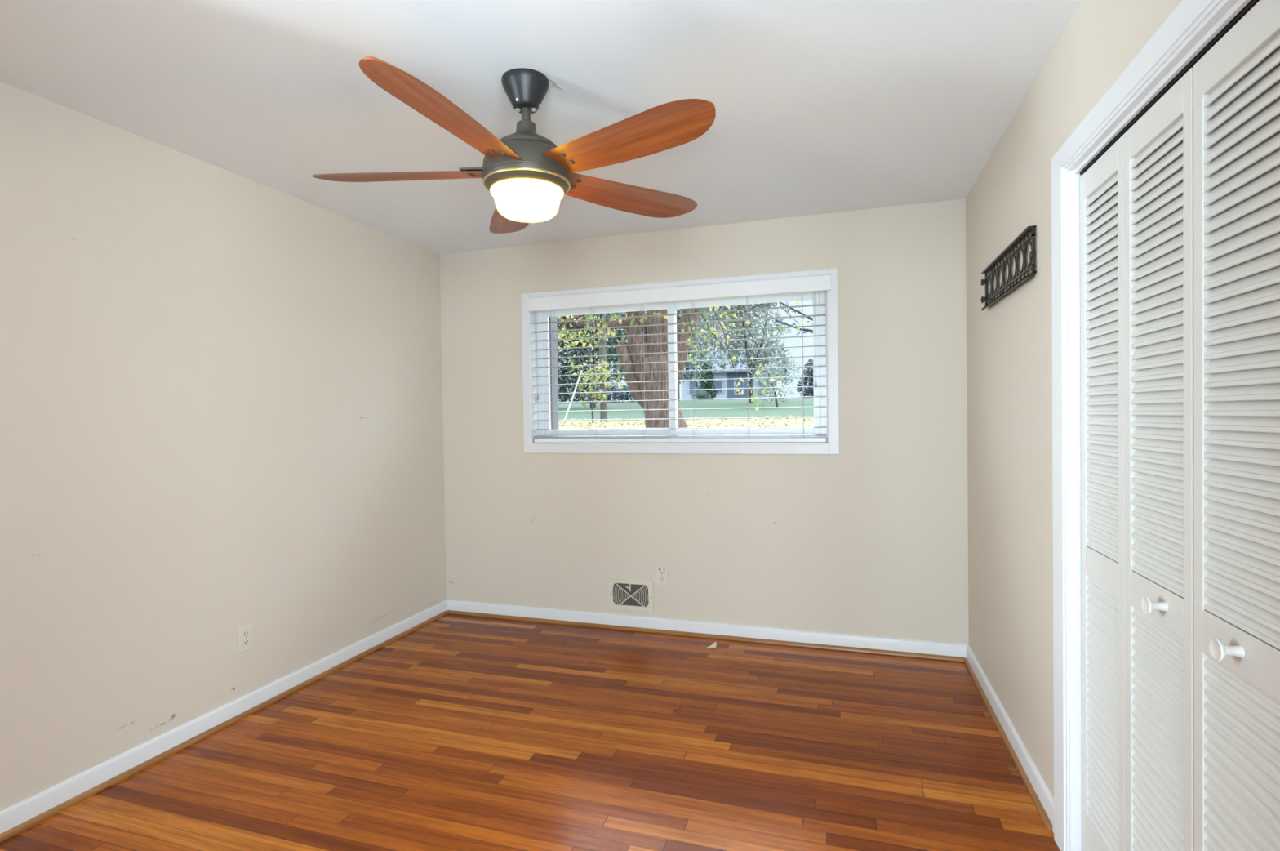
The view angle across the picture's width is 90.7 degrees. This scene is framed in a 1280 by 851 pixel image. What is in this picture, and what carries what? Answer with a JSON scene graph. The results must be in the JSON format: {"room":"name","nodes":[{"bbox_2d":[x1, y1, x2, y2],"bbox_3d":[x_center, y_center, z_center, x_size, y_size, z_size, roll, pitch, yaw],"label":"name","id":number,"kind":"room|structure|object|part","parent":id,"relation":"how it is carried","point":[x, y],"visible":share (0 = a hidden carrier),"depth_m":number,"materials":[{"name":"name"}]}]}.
{"room":"empty bedroom","nodes":[
{"label":"empty bedroom","id":0,"kind":"room"},
{"bbox_2d":[0,80,446,810],"bbox_3d":[-2.118,0.104,2.120,0.150,2.440,4.658,-1,1,18],"label":"wall","id":1,"kind":"structure","parent":0,"point":[221,389],"depth_m":2.60,"materials":[{"name":"paint"}]},
{"bbox_2d":[0,600,447,841],"bbox_3d":[-2.018,1.280,2.105,0.028,0.086,4.644,-1,1,18],"label":"baseboard","id":2,"kind":"structure","parent":1,"relation":"attached to","point":[22,815],"depth_m":2.58,"materials":[{"name":"paint"}]},
{"bbox_2d":[237,622,253,653],"bbox_3d":[-1.789,0.964,2.870,0.008,0.116,0.073,-1,1,18],"label":"wall outlet","id":3,"kind":"object","parent":1,"relation":"attached to","point":[245,633],"visible":1,"depth_m":2.87,"materials":[{"name":"plastic"}]},
{"bbox_2d":[242,629,248,637],"bbox_3d":[-1.788,0.944,2.869,0.003,0.034,0.034,-1,1,18],"label":"receptacle","id":4,"kind":"object","parent":3,"relation":"attached to","point":[245,632],"depth_m":2.87,"materials":[{"name":"beige plastic"}]},
{"bbox_2d":[242,638,249,646],"bbox_3d":[-1.787,0.985,2.869,0.003,0.034,0.034,-1,1,18],"label":"receptacle","id":5,"kind":"object","parent":3,"relation":"attached to","point":[246,642],"depth_m":2.87,"materials":[{"name":"beige plastic"}]},
{"bbox_2d":[0,613,1060,850],"bbox_3d":[-0.158,1.365,1.525,4.224,0.120,4.958,-1,1,18],"label":"floor","id":6,"kind":"structure","parent":0,"point":[458,732],"depth_m":2.43,"materials":[{"name":"brown wood"}]},
{"bbox_2d":[706,641,716,648],"bbox_3d":[0.421,1.254,3.607,0.076,0.018,0.043,-2,1,-40],"label":"paper scrap","id":7,"kind":"object","parent":6,"relation":"on","point":[714,644],"visible":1,"depth_m":3.61,"materials":[{"name":"beige paper"}]},
{"bbox_2d":[0,0,1081,253],"bbox_3d":[-0.196,-1.210,1.484,4.224,0.150,4.958,-1,1,18],"label":"ceiling","id":8,"kind":"structure","parent":0,"point":[822,106],"depth_m":2.13,"materials":[{"name":"paint"}]},
{"bbox_2d":[312,55,715,233],"bbox_3d":[-0.400,-0.914,2.048,1.363,0.452,1.317,-1,1,18],"label":"ceiling fan","id":9,"kind":"object","parent":8,"relation":"hanging from","point":[527,176],"visible":1,"depth_m":1.98,"materials":[{"name":"brown wood"}]},
{"bbox_3d":[-0.797,-0.826,2.104,0.588,0.042,0.168,-1,1,1],"label":"blade","id":10,"kind":"part","parent":9,"relation":"part of","materials":[{"name":"brown wood"}]},
{"bbox_3d":[-0.509,-0.824,1.701,0.168,0.042,0.588,-1,1,19],"label":"blade","id":11,"kind":"part","parent":9,"relation":"part of","materials":[{"name":"brown wood"}]},
{"bbox_3d":[-0.502,-0.836,2.503,0.168,0.042,0.588,-1,1,-17],"label":"blade","id":12,"kind":"part","parent":9,"relation":"part of","materials":[{"name":"brown wood"}]},
{"bbox_3d":[-0.374,-0.737,2.102,0.240,0.094,0.240,-1,1,18],"label":"globe","id":13,"kind":"part","parent":9,"relation":"part of","materials":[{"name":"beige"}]},
{"bbox_3d":[-0.036,-0.833,1.850,0.588,0.042,0.168,0,1,37],"label":"blade","id":14,"kind":"part","parent":9,"relation":"part of","materials":[{"name":"brown wood"}]},
{"bbox_3d":[-0.032,-0.841,2.346,0.588,0.042,0.168,-1,1,-35],"label":"blade","id":15,"kind":"part","parent":9,"relation":"part of","materials":[{"name":"brown wood"}]},
{"bbox_2d":[551,83,564,89],"bbox_3d":[-0.276,-1.133,2.124,0.042,0.020,0.016,-1,1,-10],"label":"flake","id":16,"kind":"object","parent":8,"relation":"attached to","point":[553,84],"visible":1,"depth_m":2.12,"materials":[{"name":"white paint"}]},
{"bbox_2d":[440,198,968,644],"bbox_3d":[0.216,0.042,3.902,3.524,2.440,0.150,-1,1,18],"label":"wall","id":17,"kind":"structure","parent":0,"point":[870,537],"depth_m":3.69,"materials":[{"name":"paint"}]},
{"bbox_2d":[608,577,653,611],"bbox_3d":[-0.056,1.052,3.923,0.290,0.185,0.012,-1,1,18],"label":"air vent","id":18,"kind":"object","parent":17,"relation":"in","point":[627,594],"visible":1,"depth_m":3.92,"materials":[{"name":"beige metal"}]},
{"bbox_2d":[656,565,667,585],"bbox_3d":[0.134,0.917,3.862,0.073,0.116,0.008,-1,1,18],"label":"wall outlet","id":19,"kind":"object","parent":17,"relation":"attached to","point":[661,571],"visible":1,"depth_m":3.86,"materials":[{"name":"plastic"}]},
{"bbox_2d":[658,568,664,575],"bbox_3d":[0.133,0.894,3.860,0.039,0.041,0.004,-1,1,18],"label":"receptacle","id":20,"kind":"object","parent":19,"relation":"attached to","point":[661,571],"depth_m":3.86,"materials":[{"name":"beige plastic"}]},
{"bbox_2d":[659,576,664,582],"bbox_3d":[0.134,0.938,3.861,0.034,0.034,0.003,-1,1,18],"label":"receptacle","id":21,"kind":"object","parent":19,"relation":"attached to","point":[661,578],"depth_m":3.86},
{"bbox_2d":[520,267,839,453],"bbox_3d":[0.195,-0.349,3.892,1.959,1.035,0.166,-1,1,18],"label":"window","id":22,"kind":"structure","parent":17,"relation":"in","point":[829,298],"depth_m":3.88,"materials":[{"name":"paint"}]},
{"bbox_2d":[549,316,559,430],"bbox_3d":[0.237,-0.191,4.021,2.351,1.700,0.100,-1,1,18],"label":"trim","id":23,"kind":"structure","parent":22,"relation":"attached to","point":[553,353],"depth_m":4.26,"materials":[{"name":"paint"}]},
{"bbox_3d":[-0.207,-0.346,4.046,0.896,0.826,0.022,-1,1,18],"label":"sash","id":24,"kind":"part","parent":22,"relation":"part of","materials":[{"name":"white plastic"}]},
{"bbox_2d":[527,273,831,442],"bbox_3d":[0.188,-0.365,3.834,1.869,0.940,0.093,-1,1,18],"label":"window blind","id":25,"kind":"object","parent":22,"relation":"attached to","point":[815,283],"visible":1,"depth_m":3.79,"materials":[{"name":"white plastic"}]},
{"bbox_3d":[-0.671,-0.461,4.090,0.016,0.575,0.006,-1,1,18],"label":"pull cord","id":26,"kind":"part","parent":25,"relation":"part of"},
{"bbox_3d":[-0.558,-0.330,4.091,0.002,0.825,0.055,-1,1,18],"label":"ladder cord","id":27,"kind":"part","parent":25,"relation":"part of","materials":[{"name":"white fabric"}]},
{"bbox_3d":[-0.294,-0.332,4.007,0.002,0.825,0.055,-1,1,18],"label":"ladder cord","id":28,"kind":"part","parent":25,"relation":"part of","materials":[{"name":"white fabric"}]},
{"bbox_3d":[0.018,-0.335,3.908,0.002,0.825,0.055,-1,1,18],"label":"ladder cord","id":29,"kind":"part","parent":25,"relation":"part of","materials":[{"name":"white fabric"}]},
{"bbox_3d":[0.188,0.090,3.862,1.827,0.028,0.052,-1,1,18],"label":"rail","id":30,"kind":"part","parent":25,"relation":"part of","materials":[{"name":"white plastic"}]},
{"bbox_3d":[0.325,-0.338,3.811,0.002,0.825,0.055,-1,1,18],"label":"ladder cord","id":31,"kind":"part","parent":25,"relation":"part of","materials":[{"name":"white fabric"}]},
{"bbox_3d":[0.635,-0.341,3.713,0.002,0.825,0.055,-1,1,18],"label":"ladder cord","id":32,"kind":"part","parent":25,"relation":"part of","materials":[{"name":"white fabric"}]},
{"bbox_3d":[0.932,-0.344,3.619,0.002,0.825,0.055,-1,1,18],"label":"ladder cord","id":33,"kind":"part","parent":25,"relation":"part of","materials":[{"name":"white fabric"}]},
{"bbox_3d":[0.989,-0.500,3.563,0.005,0.530,0.006,-1,1,18],"label":"pull cord","id":34,"kind":"part","parent":25,"relation":"part of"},
{"bbox_3d":[0.616,-0.354,3.811,0.903,0.826,0.022,-1,1,18],"label":"sash","id":35,"kind":"part","parent":22,"relation":"part of","materials":[{"name":"white plastic"}]},
{"bbox_2d":[445,599,968,661],"bbox_3d":[0.206,1.220,3.835,3.224,0.086,0.028,-1,1,18],"label":"baseboard","id":36,"kind":"structure","parent":17,"relation":"attached to","point":[810,638],"depth_m":3.74,"materials":[{"name":"paint"}]},
{"bbox_2d":[965,0,1182,797],"bbox_3d":[1.081,0.073,1.106,0.115,2.440,4.658,-1,1,18],"label":"wall","id":37,"kind":"structure","parent":0,"point":[1009,342],"depth_m":2.31,"materials":[{"name":"paint"}]},
{"bbox_2d":[980,225,1036,311],"bbox_3d":[1.441,-0.597,2.499,0.029,0.175,0.748,-1,1,18],"label":"wall rack","id":38,"kind":"object","parent":37,"relation":"attached to","point":[988,275],"visible":1,"depth_m":2.42,"materials":[{"name":"metal"}]},
{"bbox_2d":[964,644,1053,832],"bbox_3d":[1.510,1.219,2.660,0.028,0.086,1.452,-1,1,18],"label":"baseboard","id":39,"kind":"structure","parent":37,"relation":"attached to","point":[1037,788],"depth_m":2.41,"materials":[{"name":"paint"}]},
{"bbox_2d":[1080,66,1194,850],"bbox_3d":[1.176,0.284,1.537,0.064,1.977,0.604,-1,1,18],"label":"door","id":40,"kind":"structure","parent":37,"relation":"in","point":[1136,200],"depth_m":1.47,"materials":[{"name":"paint"}]},
{"bbox_3d":[1.105,0.387,1.355,0.036,0.039,0.039,-1,1,18],"label":"knob","id":41,"kind":"part","parent":40,"relation":"part of","materials":[{"name":"white plastic"}]},
{"bbox_2d":[1051,0,1259,850],"bbox_3d":[1.110,0.245,1.227,0.137,2.092,1.464,-1,1,18],"label":"trim","id":42,"kind":"structure","parent":37,"relation":"attached to","point":[1193,27],"depth_m":1.83,"materials":[{"name":"paint"}]},
{"bbox_2d":[1193,0,1279,850],"bbox_3d":[0.989,0.296,0.948,0.064,1.977,0.622,-1,1,18],"label":"door","id":43,"kind":"structure","parent":37,"relation":"in","point":[1237,82],"depth_m":1.11,"materials":[{"name":"paint"}]},
{"bbox_3d":[1.024,0.392,1.102,0.036,0.039,0.039,-1,1,18],"label":"knob","id":44,"kind":"part","parent":43,"relation":"part of","materials":[{"name":"white plastic"}]},
{"label":"outside","id":45,"kind":"structure","parent":0,"visible":0},
{"bbox_2d":[558,397,813,430],"bbox_3d":[-7.258,-0.407,51.563,105.000,2.747,86.080,-1,1,18],"label":"ground","id":46,"kind":"structure","parent":45,"point":[793,402],"depth_m":24.13,"materials":[{"name":"green plant"}]},
{"bbox_2d":[577,359,609,422],"bbox_3d":[-1.450,-1.063,19.978,1.084,2.048,0.616,-1,1,18],"label":"sapling","id":47,"kind":"object","parent":46,"relation":"on","point":[604,397],"visible":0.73,"depth_m":19.95,"materials":[{"name":"yellow plant"}]},
{"bbox_2d":[558,385,635,403],"bbox_3d":[-3.156,-2.065,43.967,11.647,1.601,1.531,-1,1,18],"label":"hedge","id":48,"kind":"object","parent":46,"relation":"on","point":[620,395],"visible":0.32,"depth_m":43.62,"materials":[{"name":"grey plant"}]},
{"bbox_2d":[556,310,646,407],"bbox_3d":[-3.490,-4.924,33.700,8.923,8.221,4.815,-1,1,2],"label":"tree","id":49,"kind":"object","parent":46,"relation":"on","point":[564,379],"visible":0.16,"depth_m":33.25,"materials":[{"name":"green plant"}]},
{"bbox_2d":[598,313,607,422],"bbox_3d":[-1.198,-2.749,20.259,0.229,5.455,0.229,-1,1,18],"label":"wooden post","id":50,"kind":"object","parent":46,"relation":"on","point":[603,414],"visible":0.4,"depth_m":20.18,"materials":[{"name":"brown wood"}]},
{"bbox_2d":[564,328,596,421],"bbox_3d":[-1.906,-1.724,20.504,1.299,3.200,0.060,-1,1,18],"label":"guy wire","id":51,"kind":"object","parent":50,"relation":"attached to","point":[579,378],"visible":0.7,"depth_m":20.56,"materials":[{"name":"white"}]},
{"bbox_2d":[607,306,719,401],"bbox_3d":[1.780,-6.198,45.438,9.069,9.340,4.069,-1,1,18],"label":"tree","id":52,"kind":"object","parent":46,"relation":"on","point":[687,364],"visible":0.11,"depth_m":45.13,"materials":[{"name":"green plant"}]},
{"bbox_2d":[556,301,805,429],"bbox_3d":[0.057,-1.747,10.525,5.386,5.064,3.091,-1,1,18],"label":"tree","id":53,"kind":"object","parent":46,"relation":"on","point":[663,366],"visible":0.39,"depth_m":11.18,"materials":[{"name":"brown plant"}]},
{"bbox_2d":[558,415,813,430],"bbox_3d":[-3.109,0.301,16.296,18.414,0.918,11.278,-1,1,18],"label":"fallen leaves","id":54,"kind":"object","parent":46,"relation":"on","point":[642,420],"visible":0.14,"depth_m":17.89,"materials":[{"name":"yellow plant"}]},
{"bbox_2d":[691,390,711,399],"bbox_3d":[4.829,-2.282,49.836,1.516,1.033,1.251,-1,1,18],"label":"shrub","id":55,"kind":"object","parent":46,"relation":"on","point":[704,395],"visible":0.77,"depth_m":49.64,"materials":[{"name":"green plant"}]},
{"bbox_2d":[697,360,717,399],"bbox_3d":[5.591,-3.657,52.738,1.767,3.563,1.694,-1,1,18],"label":"conifer","id":56,"kind":"object","parent":46,"relation":"on","point":[708,384],"visible":0.59,"depth_m":52.45,"materials":[{"name":"green plant"}]},
{"bbox_2d":[681,347,786,399],"bbox_3d":[9.402,-4.914,63.545,10.000,5.400,8.200,-1,1,18],"label":"house","id":57,"kind":"structure","parent":46,"relation":"on","point":[726,374],"depth_m":60.31,"materials":[{"name":"white"}]},
{"bbox_3d":[5.183,-3.664,61.120,0.800,1.100,0.020,-1,1,18],"label":"pane","id":58,"kind":"part","parent":57,"relation":"part of","materials":[{"name":"glass"}]},
{"bbox_3d":[7.423,-3.685,60.410,0.900,1.100,0.020,-1,1,18],"label":"pane","id":59,"kind":"part","parent":57,"relation":"part of","materials":[{"name":"glass"}]},
{"bbox_3d":[9.378,-3.631,59.875,2.250,2.950,0.060,-1,1,18],"label":"brick panel","id":60,"kind":"part","parent":57,"relation":"part of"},
{"bbox_3d":[9.378,-3.654,59.791,0.800,1.400,0.020,-1,1,18],"label":"pane","id":61,"kind":"part","parent":57,"relation":"part of","materials":[{"name":"glass"}]},
{"bbox_3d":[11.474,-3.724,59.125,1.000,1.100,0.020,-1,1,18],"label":"pane","id":62,"kind":"part","parent":57,"relation":"part of","materials":[{"name":"glass"}]},
{"bbox_2d":[688,302,792,402],"bbox_3d":[5.183,-5.119,33.924,5.922,8.027,3.676,-1,1,18],"label":"tree","id":63,"kind":"object","parent":46,"relation":"on","point":[767,353],"visible":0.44,"depth_m":33.55,"materials":[{"name":"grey plant"}]},
{"bbox_2d":[745,357,801,407],"bbox_3d":[5.591,-1.748,26.541,2.374,2.232,1.608,-1,1,18],"label":"shrub","id":64,"kind":"object","parent":46,"relation":"on","point":[768,372],"visible":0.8,"depth_m":26.44,"materials":[{"name":"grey plant"}]},
{"bbox_2d":[743,302,813,337],"bbox_3d":[4.156,-2.915,15.169,3.343,6.121,1.032,-1,1,11],"label":"tree","id":65,"kind":"object","parent":46,"relation":"on","point":[763,304],"visible":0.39,"depth_m":15.25,"materials":[{"name":"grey plant"}]},
{"bbox_2d":[796,359,813,397],"bbox_3d":[11.954,-3.212,44.399,1.879,2.947,1.664,-1,1,18],"label":"shrub","id":66,"kind":"object","parent":46,"relation":"on","point":[809,390],"visible":0.53,"depth_m":44.23,"materials":[{"name":"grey plant"}]}
]}

